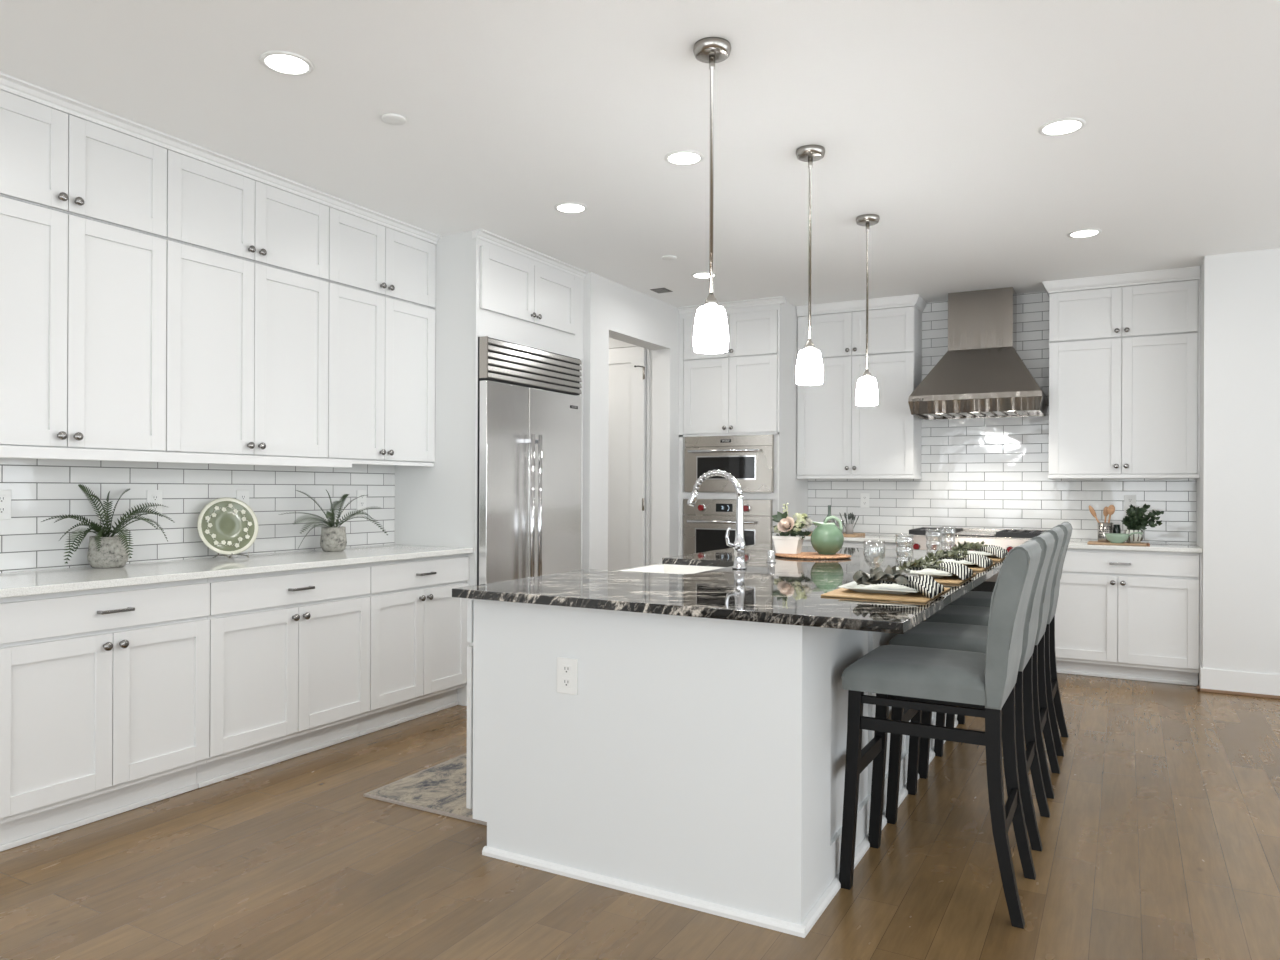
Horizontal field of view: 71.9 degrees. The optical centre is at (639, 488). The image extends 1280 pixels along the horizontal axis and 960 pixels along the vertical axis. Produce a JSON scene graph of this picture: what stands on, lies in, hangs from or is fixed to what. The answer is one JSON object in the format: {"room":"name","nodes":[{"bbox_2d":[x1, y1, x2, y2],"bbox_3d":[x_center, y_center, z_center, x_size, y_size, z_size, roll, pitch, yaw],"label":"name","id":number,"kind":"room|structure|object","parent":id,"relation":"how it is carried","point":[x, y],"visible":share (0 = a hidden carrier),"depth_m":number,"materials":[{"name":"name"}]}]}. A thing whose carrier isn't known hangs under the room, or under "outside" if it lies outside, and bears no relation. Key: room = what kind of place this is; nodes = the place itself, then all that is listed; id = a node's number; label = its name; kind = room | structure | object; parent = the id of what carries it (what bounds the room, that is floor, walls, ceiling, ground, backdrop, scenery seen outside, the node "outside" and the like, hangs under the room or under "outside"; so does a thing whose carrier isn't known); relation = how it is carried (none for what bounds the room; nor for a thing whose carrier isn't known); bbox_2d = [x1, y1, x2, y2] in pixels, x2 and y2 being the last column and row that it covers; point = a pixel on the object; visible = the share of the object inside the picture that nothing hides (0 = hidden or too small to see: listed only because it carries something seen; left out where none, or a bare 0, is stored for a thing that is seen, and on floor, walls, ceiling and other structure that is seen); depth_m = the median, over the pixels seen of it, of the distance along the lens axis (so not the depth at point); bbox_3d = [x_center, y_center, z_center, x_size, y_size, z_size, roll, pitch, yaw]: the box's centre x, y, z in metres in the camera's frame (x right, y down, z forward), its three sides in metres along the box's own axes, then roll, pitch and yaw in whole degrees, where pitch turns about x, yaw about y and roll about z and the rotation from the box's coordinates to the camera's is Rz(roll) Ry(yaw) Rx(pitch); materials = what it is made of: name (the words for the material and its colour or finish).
{"room":"kitchen","nodes":[
{"label":"kitchen","id":0,"kind":"room"},
{"bbox_2d":[87,535,128,567],"bbox_3d":[-2.265,0.269,3.760,0.152,0.132,0.152,0,0,29],"label":"pot","id":1,"kind":"object","parent":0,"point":[112,553],"depth_m":3.70,"materials":[{"name":"concrete"}]},
{"bbox_2d":[320,526,346,551],"bbox_3d":[-1.657,0.273,4.773,0.138,0.130,0.138,0,0,29],"label":"pot","id":2,"kind":"object","parent":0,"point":[333,538],"depth_m":4.72,"materials":[{"name":"stone"}]},
{"bbox_2d":[395,231,475,705],"bbox_3d":[-1.218,-0.115,5.225,0.630,2.740,0.014,0,0,29],"label":"wall","id":3,"kind":"structure","parent":0,"point":[435,506],"depth_m":5.16,"materials":[{"name":"white paint"}]},
{"bbox_2d":[472,229,588,278],"bbox_3d":[-0.658,-1.460,5.559,0.070,0.046,1.148,0,0,29],"label":"crown molding","id":4,"kind":"structure","parent":3,"relation":"attached to","point":[482,234],"depth_m":5.46,"materials":[{"name":"white paint"}]},
{"bbox_2d":[609,338,651,565],"bbox_3d":[-0.669,-0.113,7.683,1.825,2.740,0.100,0,0,29],"label":"wall","id":5,"kind":"structure","parent":0,"point":[612,342],"depth_m":7.21,"materials":[{"name":"white paint"}]},
{"bbox_2d":[608,346,645,570],"bbox_3d":[-0.302,0.044,7.350,0.751,2.410,0.108,0,0,29],"label":"door","id":6,"kind":"structure","parent":5,"relation":"in","point":[627,366],"depth_m":7.28,"materials":[{"name":"white paint"}]},
{"bbox_2d":[609,345,649,565],"bbox_3d":[-0.306,0.039,7.417,0.860,2.440,0.015,0,0,29],"label":"door frame","id":7,"kind":"structure","parent":5,"relation":"attached to","point":[648,350],"depth_m":7.21,"materials":[{"name":"white paint"}]},
{"bbox_2d":[583,272,678,569],"bbox_3d":[0.110,-0.110,7.035,0.165,2.740,2.183,0,0,29],"label":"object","id":8,"kind":"structure","parent":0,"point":[612,309],"depth_m":6.46,"materials":[{"name":"white paint"}]},
{"bbox_2d":[0,0,1279,306],"bbox_3d":[0.223,-1.504,2.055,8.800,0.050,10.810,0,0,29],"label":"ceiling","id":9,"kind":"structure","parent":0,"point":[927,116],"depth_m":3.52,"materials":[{"name":"white paint"}]},
{"bbox_2d":[260,51,313,75],"bbox_3d":[-1.232,-1.482,3.082,0.176,0.006,0.176,0,0,29],"label":"recessed light","id":10,"kind":"object","parent":9,"relation":"in","point":[282,62],"visible":1,"depth_m":3.08,"materials":[{"name":"white plastic"}]},
{"bbox_2d":[382,113,405,124],"bbox_3d":[-0.986,-1.478,3.537,0.096,0.012,0.096,0,0,29],"label":"ceiling detector","id":11,"kind":"object","parent":9,"relation":"attached to","point":[389,118],"visible":1,"depth_m":3.52,"materials":[{"name":"white plastic"}]},
{"bbox_2d":[554,202,587,212],"bbox_3d":[-0.365,-1.478,4.654,0.176,0.006,0.176,0,0,29],"label":"recessed light","id":12,"kind":"object","parent":9,"relation":"in","point":[565,207],"visible":1,"depth_m":4.64,"materials":[{"name":"white"}]},
{"bbox_2d":[664,150,703,165],"bbox_3d":[0.197,-1.476,3.945,0.176,0.006,0.176,0,0,29],"label":"recessed light","id":13,"kind":"object","parent":9,"relation":"in","point":[680,157],"visible":1,"depth_m":3.94,"materials":[{"name":"white"}]},
{"bbox_2d":[693,37,730,353],"bbox_3d":[0.239,-0.969,2.952,0.128,1.020,0.128,0,0,29],"label":"pendant light","id":14,"kind":"object","parent":9,"relation":"hanging from","point":[710,336],"visible":1,"depth_m":2.92,"materials":[{"name":"white glass"}]},
{"bbox_2d":[796,145,824,384],"bbox_3d":[0.741,-0.966,3.851,0.128,1.020,0.128,0,0,29],"label":"pendant light","id":15,"kind":"object","parent":9,"relation":"hanging from","point":[809,367],"visible":1,"depth_m":3.82,"materials":[{"name":"white glass"}]},
{"bbox_2d":[856,214,879,405],"bbox_3d":[1.236,-0.964,4.800,0.128,1.020,0.128,0,0,29],"label":"pendant light","id":16,"kind":"object","parent":9,"relation":"hanging from","point":[866,391],"visible":1,"depth_m":4.77,"materials":[{"name":"white glass"}]},
{"bbox_2d":[1038,118,1085,135],"bbox_3d":[1.717,-1.469,3.591,0.176,0.006,0.176,0,0,29],"label":"recessed light","id":17,"kind":"object","parent":9,"relation":"in","point":[1063,126],"visible":1,"depth_m":3.58,"materials":[{"name":"white"}]},
{"bbox_2d":[1067,229,1101,237],"bbox_3d":[2.555,-1.466,5.075,0.176,0.006,0.176,0,0,29],"label":"recessed light","id":18,"kind":"object","parent":9,"relation":"in","point":[1082,233],"visible":1,"depth_m":5.07,"materials":[{"name":"white"}]},
{"bbox_2d":[0,673,1279,959],"bbox_3d":[0.211,1.286,2.055,8.800,0.050,10.810,0,0,29],"label":"floor","id":19,"kind":"structure","parent":0,"point":[1160,838],"depth_m":2.89,"materials":[{"name":"brown wood"}]},
{"bbox_2d":[0,578,209,851],"bbox_3d":[-2.210,0.808,3.425,0.610,0.885,0.807,0,0,29],"label":"base cabinet","id":20,"kind":"object","parent":19,"relation":"on","point":[105,692],"visible":0.99,"depth_m":3.26,"materials":[{"name":"white paint"}]},
{"bbox_2d":[0,544,472,597],"bbox_3d":[-1.839,0.352,4.110,0.619,0.030,2.534,0,0,29],"label":"countertop","id":21,"kind":"structure","parent":20,"relation":"on","point":[23,583],"depth_m":3.74,"materials":[{"name":"white stone"}]},
{"bbox_2d":[41,484,172,567],"bbox_3d":[-2.215,0.158,3.764,0.253,0.354,0.546,0,0,29],"label":"potted fern","id":22,"kind":"object","parent":21,"relation":"on","point":[105,550],"visible":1,"depth_m":3.71,"materials":[{"name":"plant"}]},
{"bbox_2d":[197,497,258,558],"bbox_3d":[-1.974,0.189,4.247,0.154,0.292,0.270,0,0,29],"label":"decorative plate","id":23,"kind":"object","parent":21,"relation":"on","point":[225,525],"visible":1,"depth_m":4.25,"materials":[{"name":"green ceramic"}]},
{"bbox_2d":[279,490,387,551],"bbox_3d":[-1.656,0.171,4.760,0.198,0.334,0.697,0,0,23],"label":"potted fern","id":24,"kind":"object","parent":21,"relation":"on","point":[333,538],"visible":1,"depth_m":4.72,"materials":[{"name":"plant"}]},
{"bbox_2d":[197,563,370,787],"bbox_3d":[-1.802,0.810,4.167,0.610,0.885,0.884,0,0,29],"label":"base cabinet","id":25,"kind":"object","parent":19,"relation":"on","point":[290,650],"visible":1,"depth_m":3.98,"materials":[{"name":"white paint"}]},
{"bbox_2d":[358,554,468,735],"bbox_3d":[-1.407,0.811,4.886,0.610,0.885,0.755,0,0,29],"label":"base cabinet","id":26,"kind":"object","parent":19,"relation":"on","point":[419,644],"visible":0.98,"depth_m":4.71,"materials":[{"name":"white paint"}]},
{"bbox_2d":[363,753,486,825],"bbox_3d":[-0.296,1.252,4.445,0.641,0.012,2.288,0,0,29],"label":"runner rug","id":27,"kind":"object","parent":19,"relation":"on","point":[440,789],"visible":0.21,"depth_m":3.62,"materials":[{"name":"beige fabric"}]},
{"bbox_2d":[474,238,583,584],"bbox_3d":[-0.924,-0.114,5.704,0.685,2.739,1.146,0,0,29],"label":"cabinet","id":28,"kind":"object","parent":19,"relation":"on","point":[521,300],"visible":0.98,"depth_m":5.47,"materials":[{"name":"white paint"}]},
{"bbox_2d":[477,336,581,584],"bbox_3d":[-0.889,0.192,5.628,0.722,2.128,1.008,0,0,29],"label":"refrigerator","id":29,"kind":"object","parent":19,"relation":"on","point":[530,409],"visible":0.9,"depth_m":5.35,"materials":[{"name":"silver metal"}]},
{"bbox_2d":[466,599,957,937],"bbox_3d":[0.554,0.820,3.971,1.280,0.885,2.703,0,0,29],"label":"kitchen island","id":30,"kind":"object","parent":19,"relation":"on","point":[696,763],"visible":0.62,"depth_m":2.74,"materials":[{"name":"white paint"}]},
{"bbox_2d":[557,657,577,694],"bbox_3d":[-0.238,0.611,2.878,0.080,0.117,0.008,0,0,29],"label":"wall outlet","id":31,"kind":"object","parent":30,"relation":"attached to","point":[567,668],"visible":1,"depth_m":2.87,"materials":[{"name":"white plastic"}]},
{"bbox_2d":[452,544,1004,633],"bbox_3d":[0.709,0.363,3.910,1.515,0.030,2.862,0,0,29],"label":"island countertop","id":32,"kind":"structure","parent":30,"relation":"on","point":[788,591],"depth_m":3.00,"materials":[{"name":"black stone"}]},
{"bbox_2d":[616,563,724,573],"bbox_3d":[0.147,0.508,3.972,0.525,0.264,0.825,0,0,29],"label":"farmhouse sink","id":33,"kind":"object","parent":32,"relation":"in","point":[656,568],"visible":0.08,"depth_m":4.32,"materials":[{"name":"white ceramic"}]},
{"bbox_2d":[687,470,746,569],"bbox_3d":[0.326,0.132,3.848,0.282,0.429,0.094,0,0,29],"label":"kitchen faucet","id":34,"kind":"object","parent":32,"relation":"on","point":[738,546],"visible":1,"depth_m":3.80,"materials":[{"name":"silver metal"}]},
{"bbox_2d":[775,552,850,558],"bbox_3d":[0.876,0.342,4.493,0.396,0.012,0.344,0,0,29],"label":"woven tray","id":35,"kind":"object","parent":32,"relation":"on","point":[803,555],"visible":0.87,"depth_m":4.42,"materials":[{"name":"brown wood"}]},
{"bbox_2d":[770,503,813,553],"bbox_3d":[0.793,0.205,4.554,0.236,0.261,0.150,0,0,29],"label":"flower planter","id":36,"kind":"object","parent":35,"relation":"on","point":[785,543],"visible":1,"depth_m":4.54,"materials":[{"name":"white ceramic"}]},
{"bbox_2d":[811,516,843,554],"bbox_3d":[0.958,0.237,4.516,0.168,0.198,0.168,0,0,29],"label":"ceramic pitcher","id":37,"kind":"object","parent":35,"relation":"on","point":[826,538],"visible":1,"depth_m":4.46,"materials":[{"name":"green ceramic"}]},
{"bbox_2d":[821,587,949,602],"bbox_3d":[0.828,0.345,2.950,0.328,0.006,0.430,0,0,29],"label":"placemat","id":38,"kind":"object","parent":32,"relation":"on","point":[917,597],"visible":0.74,"depth_m":2.82,"materials":[{"name":"brown wood"}]},
{"bbox_2d":[838,581,918,594],"bbox_3d":[0.823,0.333,2.953,0.256,0.018,0.256,0,0,29],"label":"dinner plate","id":39,"kind":"object","parent":38,"relation":"on","point":[893,588],"visible":0.66,"depth_m":2.94,"materials":[{"name":"white ceramic"}]},
{"bbox_2d":[877,575,943,597],"bbox_3d":[0.854,0.313,2.873,0.222,0.055,0.234,0,0,29],"label":"cloth napkin","id":40,"kind":"object","parent":39,"relation":"on","point":[926,585],"visible":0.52,"depth_m":2.83,"materials":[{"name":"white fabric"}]},
{"bbox_2d":[853,565,918,584],"bbox_3d":[0.807,0.283,2.903,0.197,0.069,0.219,0,0,29],"label":"greenery sprig","id":41,"kind":"object","parent":40,"relation":"on","point":[876,575],"visible":1,"depth_m":2.86,"materials":[{"name":"green plant"}]},
{"bbox_2d":[934,573,975,583],"bbox_3d":[1.122,0.347,3.485,0.328,0.006,0.430,0,0,29],"label":"placemat","id":42,"kind":"object","parent":32,"relation":"on","point":[953,579],"visible":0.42,"depth_m":3.33,"materials":[{"name":"brown wood"}]},
{"bbox_2d":[883,567,952,577],"bbox_3d":[1.117,0.334,3.488,0.256,0.018,0.256,0,0,29],"label":"dinner plate","id":43,"kind":"object","parent":42,"relation":"on","point":[934,573],"visible":0.48,"depth_m":3.54,"materials":[{"name":"white ceramic"}]},
{"bbox_2d":[907,562,973,579],"bbox_3d":[1.165,0.315,3.439,0.222,0.054,0.233,0,0,29],"label":"cloth napkin","id":44,"kind":"object","parent":43,"relation":"on","point":[962,571],"visible":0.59,"depth_m":3.39,"materials":[{"name":"white fabric"}]},
{"bbox_2d":[899,555,946,569],"bbox_3d":[1.106,0.290,3.433,0.183,0.058,0.204,0,0,29],"label":"greenery sprig","id":45,"kind":"object","parent":44,"relation":"on","point":[926,563],"visible":0.94,"depth_m":3.40,"materials":[{"name":"green plant"}]},
{"bbox_2d":[967,563,994,570],"bbox_3d":[1.406,0.348,4.002,0.328,0.006,0.430,0,0,29],"label":"placemat","id":46,"kind":"object","parent":32,"relation":"on","point":[974,567],"visible":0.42,"depth_m":3.86,"materials":[{"name":"brown wood"}]},
{"bbox_2d":[923,558,974,565],"bbox_3d":[1.401,0.336,4.005,0.256,0.018,0.256,0,0,29],"label":"dinner plate","id":47,"kind":"object","parent":46,"relation":"on","point":[964,562],"visible":0.27,"depth_m":4.07,"materials":[{"name":"white ceramic"}]},
{"bbox_2d":[938,553,992,567],"bbox_3d":[1.453,0.315,3.962,0.222,0.057,0.232,0,0,29],"label":"cloth napkin","id":48,"kind":"object","parent":47,"relation":"on","point":[980,560],"visible":0.63,"depth_m":3.88,"materials":[{"name":"white fabric"}]},
{"bbox_2d":[927,547,968,559],"bbox_3d":[1.382,0.293,3.952,0.178,0.058,0.213,0,0,29],"label":"greenery sprig","id":49,"kind":"object","parent":48,"relation":"on","point":[954,553],"visible":0.94,"depth_m":3.93,"materials":[{"name":"green plant"}]},
{"bbox_2d":[987,555,1004,560],"bbox_3d":[1.702,0.349,4.541,0.328,0.006,0.430,0,0,29],"label":"placemat","id":50,"kind":"object","parent":32,"relation":"on","point":[993,557],"visible":0.21,"depth_m":4.37,"materials":[{"name":"brown wood"}]},
{"bbox_2d":[948,550,993,556],"bbox_3d":[1.697,0.337,4.544,0.256,0.018,0.256,0,0,29],"label":"dinner plate","id":51,"kind":"object","parent":50,"relation":"on","point":[986,554],"visible":0.34,"depth_m":4.61,"materials":[{"name":"white ceramic"}]},
{"bbox_2d":[959,545,1007,557],"bbox_3d":[1.737,0.315,4.479,0.224,0.055,0.234,0,0,29],"label":"cloth napkin","id":52,"kind":"object","parent":51,"relation":"on","point":[1000,552],"visible":0.66,"depth_m":4.40,"materials":[{"name":"white fabric"}]},
{"bbox_2d":[678,301,807,555],"bbox_3d":[0.858,-0.106,7.326,0.864,2.739,0.751,0,0,29],"label":"tall cabinet","id":53,"kind":"object","parent":19,"relation":"on","point":[750,388],"visible":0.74,"depth_m":7.00,"materials":[{"name":"white paint"}]},
{"bbox_2d":[683,499,772,554],"bbox_3d":[0.675,0.450,6.995,0.752,0.726,0.100,0,0,29],"label":"wall oven","id":54,"kind":"object","parent":53,"relation":"in","point":[705,525],"visible":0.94,"depth_m":7.02,"materials":[{"name":"silver metal"}]},
{"bbox_2d":[684,435,773,492],"bbox_3d":[0.685,-0.194,6.992,0.755,0.450,0.098,0,0,29],"label":"microwave","id":55,"kind":"object","parent":53,"relation":"attached to","point":[748,458],"visible":1,"depth_m":6.97,"materials":[{"name":"silver metal"}]},
{"bbox_2d":[677,296,785,313],"bbox_3d":[0.714,-1.454,7.011,0.904,0.046,0.070,0,0,29],"label":"crown molding","id":56,"kind":"structure","parent":53,"relation":"in","point":[780,299],"depth_m":6.94,"materials":[{"name":"white paint"}]},
{"bbox_2d":[802,540,905,548],"bbox_3d":[1.679,0.834,6.958,0.929,0.867,0.580,0,0,29],"label":"base cabinet","id":57,"kind":"object","parent":19,"relation":"on","point":[852,544],"visible":0.02,"depth_m":6.65,"materials":[{"name":"white paint"}]},
{"bbox_2d":[796,534,905,542],"bbox_3d":[1.683,0.386,6.961,0.932,0.028,0.576,0,0,29],"label":"countertop","id":58,"kind":"structure","parent":57,"relation":"on","point":[868,537],"depth_m":6.67,"materials":[{"name":"white stone"}]},
{"bbox_2d":[839,539,1042,928],"bbox_3d":[0.970,0.715,2.837,0.555,1.098,0.427,0,0,29],"label":"bar stool","id":59,"kind":"object","parent":19,"relation":"on","point":[966,683],"visible":1,"depth_m":2.71,"materials":[{"name":"grey fabric"}]},
{"bbox_2d":[885,532,1055,851],"bbox_3d":[1.269,0.717,3.380,0.555,1.098,0.427,0,0,29],"label":"bar stool","id":60,"kind":"object","parent":19,"relation":"on","point":[951,636],"visible":0.66,"depth_m":3.32,"materials":[{"name":"grey fabric"}]},
{"bbox_2d":[905,527,1046,591],"bbox_3d":[2.473,0.788,6.473,0.915,0.966,0.668,0,0,29],"label":"gas range","id":61,"kind":"object","parent":19,"relation":"on","point":[1007,539],"visible":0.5,"depth_m":6.31,"materials":[{"name":"silver metal"}]},
{"bbox_2d":[906,534,1031,539],"bbox_3d":[2.493,0.356,6.505,0.915,0.030,0.594,0,0,29],"label":"cooktop","id":62,"kind":"object","parent":61,"relation":"in","point":[916,536],"depth_m":6.26,"materials":[{"name":"silver metal"}]},
{"bbox_2d":[918,526,1064,798],"bbox_3d":[1.558,0.718,3.906,0.555,1.098,0.427,0,0,29],"label":"bar stool","id":63,"kind":"object","parent":19,"relation":"on","point":[958,614],"visible":0.48,"depth_m":3.85,"materials":[{"name":"grey fabric"}]},
{"bbox_2d":[945,522,1072,756],"bbox_3d":[1.873,0.719,4.480,0.555,1.098,0.427,0,0,29],"label":"bar stool","id":64,"kind":"object","parent":19,"relation":"on","point":[971,598],"visible":0.43,"depth_m":4.38,"materials":[{"name":"grey fabric"}]},
{"bbox_2d":[1055,548,1198,685],"bbox_3d":[3.296,0.841,6.069,0.899,0.867,0.580,0,0,29],"label":"base cabinet","id":65,"kind":"object","parent":19,"relation":"on","point":[1120,614],"visible":0.86,"depth_m":5.82,"materials":[{"name":"white paint"}]},
{"bbox_2d":[1068,540,1201,552],"bbox_3d":[3.304,0.393,6.070,0.915,0.028,0.576,0,0,29],"label":"countertop","id":66,"kind":"structure","parent":65,"relation":"on","point":[1073,544],"depth_m":5.83,"materials":[{"name":"white stone"}]},
{"bbox_2d":[1087,541,1149,545],"bbox_3d":[3.251,0.373,6.000,0.370,0.012,0.210,0,0,29],"label":"cutting board","id":67,"kind":"object","parent":66,"relation":"on","point":[1088,542],"visible":0.97,"depth_m":5.92,"materials":[{"name":"brown wood"}]},
{"bbox_2d":[1105,532,1142,542],"bbox_3d":[3.244,0.327,5.921,0.224,0.080,0.144,0,0,29],"label":"bowl","id":68,"kind":"object","parent":67,"relation":"on","point":[1111,537],"visible":1,"depth_m":5.89,"materials":[{"name":"green ceramic"}]},
{"bbox_2d":[1121,504,1163,542],"bbox_3d":[3.382,0.233,5.940,0.241,0.268,0.143,0,0,39],"label":"leafy potted plant","id":69,"kind":"object","parent":67,"relation":"on","point":[1135,521],"visible":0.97,"depth_m":5.94,"materials":[{"name":"green plant"}]},
{"bbox_2d":[1199,553,1201,670],"bbox_3d":[3.707,0.793,5.868,0.013,0.767,0.538,0,0,29],"label":"trim","id":70,"kind":"structure","parent":65,"relation":"attached to","point":[1200,554],"depth_m":5.63,"materials":[{"name":"white paint"}]},
{"bbox_2d":[1124,529,1142,542],"bbox_3d":[3.341,0.323,5.974,0.113,0.088,0.113,0,0,29],"label":"jar","id":71,"kind":"object","parent":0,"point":[1135,538],"depth_m":5.94,"materials":[{"name":"white ceramic"}]},
{"bbox_2d":[1196,248,1279,679],"bbox_3d":[5.069,-0.088,5.139,3.068,2.740,0.730,0,0,29],"label":"wall","id":72,"kind":"structure","parent":0,"point":[1238,482],"depth_m":5.47,"materials":[{"name":"white paint"}]},
{"bbox_2d":[1049,333,1197,474],"bbox_3d":[3.364,-0.567,6.179,0.899,0.940,0.328,0,0,29],"label":"upper cabinet","id":73,"kind":"object","parent":72,"relation":"attached to","point":[1128,405],"visible":1,"depth_m":6.05,"materials":[{"name":"white paint"}]},
{"bbox_2d":[1048,474,1198,478],"bbox_3d":[3.372,-0.083,6.190,0.914,0.028,0.300,0,0,29],"label":"trim","id":74,"kind":"structure","parent":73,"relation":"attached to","point":[1079,475],"depth_m":6.04,"materials":[{"name":"white paint"}]},
{"bbox_2d":[1197,275,1200,473],"bbox_3d":[3.773,-0.754,5.975,0.011,1.318,0.292,0,0,29],"label":"trim","id":75,"kind":"structure","parent":73,"relation":"attached to","point":[1198,435],"depth_m":5.85,"materials":[{"name":"white paint"}]},
{"bbox_2d":[1049,280,1197,342],"bbox_3d":[3.367,-1.251,6.179,0.899,0.424,0.328,0,0,29],"label":"upper cabinet","id":76,"kind":"object","parent":72,"relation":"attached to","point":[1171,307],"visible":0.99,"depth_m":6.05,"materials":[{"name":"white paint"}]},
{"bbox_2d":[1042,266,1200,295],"bbox_3d":[3.352,-1.426,6.182,0.950,0.078,0.338,0,0,29],"label":"crown molding","id":77,"kind":"structure","parent":76,"relation":"attached to","point":[1187,273],"depth_m":6.03,"materials":[{"name":"white paint"}]},
{"bbox_2d":[1197,685,1279,698],"bbox_3d":[4.887,1.271,4.848,3.095,0.020,0.110,0,0,29],"label":"trim","id":78,"kind":"structure","parent":72,"relation":"attached to","point":[1199,689],"depth_m":5.45,"materials":[{"name":"white wood"}]},
{"bbox_2d":[1199,666,1279,695],"bbox_3d":[4.907,1.203,4.869,3.080,0.133,0.134,0,0,29],"label":"baseboard","id":79,"kind":"structure","parent":72,"relation":"attached to","point":[1216,679],"depth_m":5.45,"materials":[{"name":"white paint"}]},
{"bbox_3d":[2.266,-0.100,7.039,3.810,2.740,0.100,0,0,29],"label":"wall","id":80,"kind":"structure","parent":0,"visible":0},
{"bbox_2d":[797,352,921,475],"bbox_3d":[1.745,-0.574,7.069,0.924,0.940,0.328,0,0,29],"label":"upper cabinet","id":81,"kind":"object","parent":80,"relation":"attached to","point":[836,435],"visible":0.95,"depth_m":6.93,"materials":[{"name":"white paint"}]},
{"bbox_2d":[797,475,921,478],"bbox_3d":[1.752,-0.090,7.080,0.929,0.028,0.300,0,0,29],"label":"trim","id":82,"kind":"structure","parent":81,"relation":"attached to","point":[798,476],"depth_m":6.93,"materials":[{"name":"white paint"}]},
{"bbox_2d":[798,306,921,357],"bbox_3d":[1.748,-1.258,7.069,0.924,0.424,0.328,0,0,29],"label":"upper cabinet","id":83,"kind":"object","parent":80,"relation":"attached to","point":[892,330],"visible":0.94,"depth_m":6.93,"materials":[{"name":"white paint"}]},
{"bbox_2d":[796,294,926,316],"bbox_3d":[1.764,-1.433,7.055,0.965,0.078,0.338,0,0,29],"label":"crown molding","id":84,"kind":"structure","parent":83,"relation":"attached to","point":[916,300],"depth_m":6.90,"materials":[{"name":"white paint"}]},
{"bbox_2d":[908,287,1047,419],"bbox_3d":[2.499,-1.005,6.508,0.895,0.927,0.588,0,0,29],"label":"range hood","id":85,"kind":"object","parent":80,"relation":"attached to","point":[982,373],"visible":1,"depth_m":6.45,"materials":[{"name":"silver metal"}]},
{"bbox_2d":[808,291,1195,543],"bbox_3d":[2.635,-0.546,6.774,2.776,1.844,0.010,0,0,29],"label":"tile backsplash","id":86,"kind":"structure","parent":80,"relation":"attached to","point":[986,473],"depth_m":6.71,"materials":[{"name":"white tile"}]},
{"bbox_3d":[-3.293,-0.124,2.209,0.100,2.740,7.500,0,0,29],"label":"wall","id":87,"kind":"structure","parent":0,"visible":0},
{"bbox_2d":[0,196,166,451],"bbox_3d":[-2.328,-0.611,3.470,0.348,0.907,0.796,0,0,29],"label":"upper cabinet","id":88,"kind":"object","parent":87,"relation":"attached to","point":[83,300],"visible":0.99,"depth_m":3.44,"materials":[{"name":"white paint"}]},
{"bbox_2d":[0,90,166,238],"bbox_3d":[-2.325,-1.277,3.470,0.348,0.422,0.796,0,0,29],"label":"upper cabinet","id":89,"kind":"object","parent":87,"relation":"attached to","point":[50,158],"visible":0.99,"depth_m":3.43,"materials":[{"name":"white paint"}]},
{"bbox_2d":[0,458,394,572],"bbox_3d":[-2.105,0.089,4.257,0.010,0.494,2.534,0,0,29],"label":"tile backsplash","id":90,"kind":"structure","parent":87,"relation":"attached to","point":[41,489],"depth_m":4.11,"materials":[{"name":"white tile"}]},
{"bbox_2d":[0,490,10,519],"bbox_3d":[-2.520,0.064,3.482,0.008,0.117,0.072,0,0,29],"label":"wall outlet","id":91,"kind":"object","parent":90,"relation":"attached to","point":[5,495],"visible":1,"depth_m":3.49,"materials":[{"name":"white plastic"}]},
{"bbox_2d":[147,490,161,515],"bbox_3d":[-2.217,0.065,4.034,0.008,0.117,0.072,0,0,29],"label":"wall outlet","id":92,"kind":"object","parent":90,"relation":"attached to","point":[155,496],"visible":0.76,"depth_m":4.03,"materials":[{"name":"white plastic"}]},
{"bbox_2d":[163,240,328,457],"bbox_3d":[-1.927,-0.609,4.201,0.348,0.907,0.869,0,0,29],"label":"upper cabinet","id":93,"kind":"object","parent":87,"relation":"attached to","point":[247,341],"visible":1,"depth_m":4.08,"materials":[{"name":"white paint"}]},
{"bbox_2d":[0,445,433,467],"bbox_3d":[-1.815,-0.132,4.138,0.031,0.044,2.464,0,0,29],"label":"trim","id":94,"kind":"structure","parent":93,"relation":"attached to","point":[29,452],"depth_m":3.78,"materials":[{"name":"white paint"}]},
{"bbox_2d":[164,150,328,280],"bbox_3d":[-1.924,-1.275,4.201,0.348,0.422,0.869,0,0,29],"label":"upper cabinet","id":95,"kind":"object","parent":87,"relation":"attached to","point":[212,208],"visible":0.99,"depth_m":4.08,"materials":[{"name":"white paint"}]},
{"bbox_2d":[0,72,440,244],"bbox_3d":[-1.792,-1.465,4.129,0.070,0.046,2.464,0,0,29],"label":"crown molding","id":96,"kind":"structure","parent":95,"relation":"attached to","point":[10,84],"depth_m":3.83,"materials":[{"name":"white paint"}]},
{"bbox_2d":[326,207,435,308],"bbox_3d":[-1.522,-1.274,4.931,0.348,0.422,0.796,0,0,29],"label":"upper cabinet","id":97,"kind":"object","parent":87,"relation":"attached to","point":[364,255],"visible":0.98,"depth_m":4.82,"materials":[{"name":"white paint"}]},
{"bbox_2d":[328,282,434,462],"bbox_3d":[-1.525,-0.607,4.931,0.348,0.907,0.796,0,0,29],"label":"upper cabinet","id":98,"kind":"object","parent":87,"relation":"attached to","point":[381,349],"visible":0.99,"depth_m":4.82,"materials":[{"name":"white paint"}]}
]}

